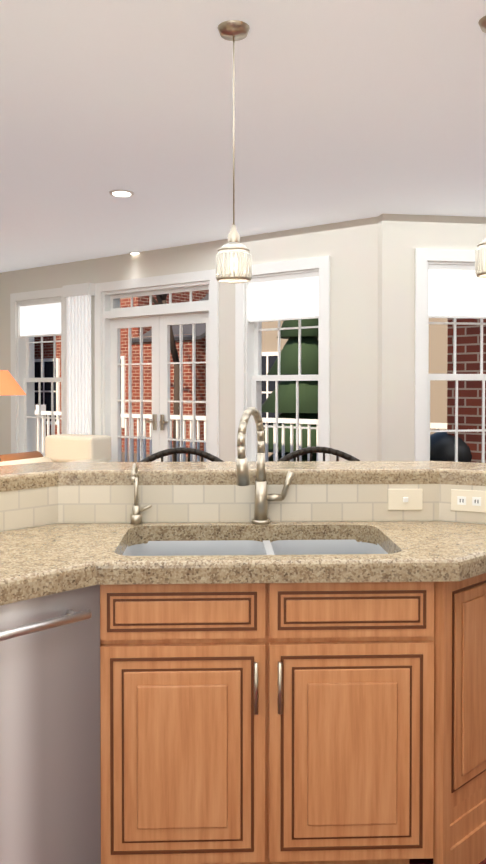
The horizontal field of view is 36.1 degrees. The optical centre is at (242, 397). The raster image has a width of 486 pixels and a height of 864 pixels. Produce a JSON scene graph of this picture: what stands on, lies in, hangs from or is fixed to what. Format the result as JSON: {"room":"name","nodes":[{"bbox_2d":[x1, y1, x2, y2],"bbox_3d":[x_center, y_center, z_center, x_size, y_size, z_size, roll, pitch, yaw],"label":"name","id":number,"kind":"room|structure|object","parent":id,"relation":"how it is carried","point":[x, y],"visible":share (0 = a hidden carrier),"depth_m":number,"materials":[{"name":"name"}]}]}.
{"room":"kitchen","nodes":[
{"label":"kitchen","id":0,"kind":"room"},
{"bbox_2d":[0,213,485,461],"bbox_3d":[-0.295,-0.019,3.273,14.274,2.680,13.604,0,1,-2],"label":"wall","id":1,"kind":"structure","parent":0,"point":[372,333],"depth_m":5.89,"materials":[{"name":"paint"}]},
{"bbox_2d":[10,287,66,456],"bbox_3d":[-2.185,-0.184,8.243,1.000,1.980,0.285,1,1,37],"label":"window","id":2,"kind":"structure","parent":1,"relation":"in","point":[31,318],"depth_m":8.35,"materials":[{"name":"white wood"}]},
{"bbox_2d":[63,269,218,461],"bbox_3d":[-0.969,0.050,7.354,1.993,2.420,0.325,1,1,33],"label":"french door","id":3,"kind":"structure","parent":1,"relation":"in","point":[159,319],"depth_m":7.38,"materials":[{"name":"white wood"}]},
{"bbox_2d":[235,256,329,461],"bbox_3d":[0.371,-0.155,6.350,0.980,1.980,0.285,1,1,37],"label":"window","id":4,"kind":"structure","parent":1,"relation":"in","point":[296,293],"depth_m":6.33,"materials":[{"name":"white wood"}]},
{"bbox_2d":[414,248,485,462],"bbox_3d":[1.784,-0.148,5.847,1.020,1.980,0.285,0,1,-8],"label":"window","id":5,"kind":"structure","parent":1,"relation":"in","point":[454,286],"depth_m":5.74,"materials":[{"name":"white wood"}]},
{"bbox_2d":[0,0,485,272],"bbox_3d":[-0.293,-1.419,3.251,14.082,0.120,13.399,0,1,-2],"label":"ceiling","id":6,"kind":"structure","parent":0,"point":[347,110],"depth_m":3.66,"materials":[{"name":"paint"}]},
{"bbox_2d":[109,189,133,196],"bbox_3d":[-0.819,-1.380,5.039,0.168,0.011,0.168,0,1,-11],"label":"recessed light","id":7,"kind":"object","parent":6,"relation":"in","point":[122,193],"depth_m":5.02,"materials":[{"name":"white"}]},
{"bbox_2d":[216,20,251,282],"bbox_3d":[-0.034,-0.890,2.732,0.132,0.922,0.132,0,1,-2],"label":"pendant light","id":8,"kind":"object","parent":6,"relation":"hanging from","point":[233,260],"visible":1,"depth_m":2.70,"materials":[{"name":"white glass"}]},
{"bbox_2d":[475,15,485,277],"bbox_3d":[0.903,-0.894,2.674,0.132,0.912,0.132,0,1,-2],"label":"pendant light","id":9,"kind":"object","parent":6,"relation":"hanging from","point":[480,261],"visible":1,"depth_m":2.66,"materials":[{"name":"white glass"}]},
{"bbox_2d":[409,858,485,863],"bbox_3d":[-0.293,1.381,3.293,14.082,0.120,13.399,0,1,-2],"label":"floor","id":10,"kind":"structure","parent":0,"point":[422,861],"depth_m":2.15,"materials":[{"name":"brown wood"}]},
{"bbox_2d":[0,370,25,460],"bbox_3d":[-2.073,0.522,6.305,0.470,1.507,0.470,0,1,-2],"label":"floor lamp","id":11,"kind":"object","parent":10,"relation":"on","point":[9,384],"visible":0.77,"depth_m":6.20,"materials":[{"name":"orange fabric"}]},
{"bbox_2d":[0,451,42,461],"bbox_3d":[-2.650,0.747,7.531,0.930,1.020,0.860,0,1,28],"label":"side table","id":12,"kind":"object","parent":10,"relation":"on","point":[19,456],"visible":0.04,"depth_m":7.43,"materials":[{"name":"brown wood"}]},
{"bbox_2d":[0,434,110,465],"bbox_3d":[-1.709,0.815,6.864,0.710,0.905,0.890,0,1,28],"label":"sofa","id":13,"kind":"object","parent":10,"relation":"on","point":[75,448],"visible":0.17,"depth_m":6.96,"materials":[{"name":"beige fabric"}]},
{"bbox_2d":[139,447,223,461],"bbox_3d":[-0.260,0.773,3.070,0.385,1.105,0.467,0,1,-2],"label":"bar stool","id":14,"kind":"object","parent":10,"relation":"on","point":[179,450],"visible":0.17,"depth_m":3.26,"materials":[{"name":"black metal"}]},
{"bbox_2d":[0,515,485,863],"bbox_3d":[-0.200,0.819,2.075,2.576,1.040,1.153,0,1,-2],"label":"kitchen island","id":15,"kind":"object","parent":10,"relation":"on","point":[243,660],"depth_m":1.99,"materials":[{"name":"brown wood"}]},
{"bbox_2d":[0,459,485,518],"bbox_3d":[-0.225,0.271,2.300,2.718,0.050,1.005,0,1,-2],"label":"island countertop","id":16,"kind":"structure","parent":15,"relation":"on","point":[242,488],"depth_m":2.51,"materials":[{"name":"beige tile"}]},
{"bbox_2d":[277,446,359,460],"bbox_3d":[0.339,0.772,3.110,0.385,1.105,0.467,0,1,-2],"label":"bar stool","id":17,"kind":"object","parent":10,"relation":"on","point":[311,450],"visible":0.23,"depth_m":3.30,"materials":[{"name":"black metal"}]},
{"label":"outside","id":18,"kind":"structure","parent":0,"visible":0},
{"bbox_2d":[34,290,485,462],"bbox_3d":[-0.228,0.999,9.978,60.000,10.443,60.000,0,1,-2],"label":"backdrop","id":19,"kind":"structure","parent":18,"point":[442,411],"depth_m":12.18,"materials":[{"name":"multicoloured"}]}
]}

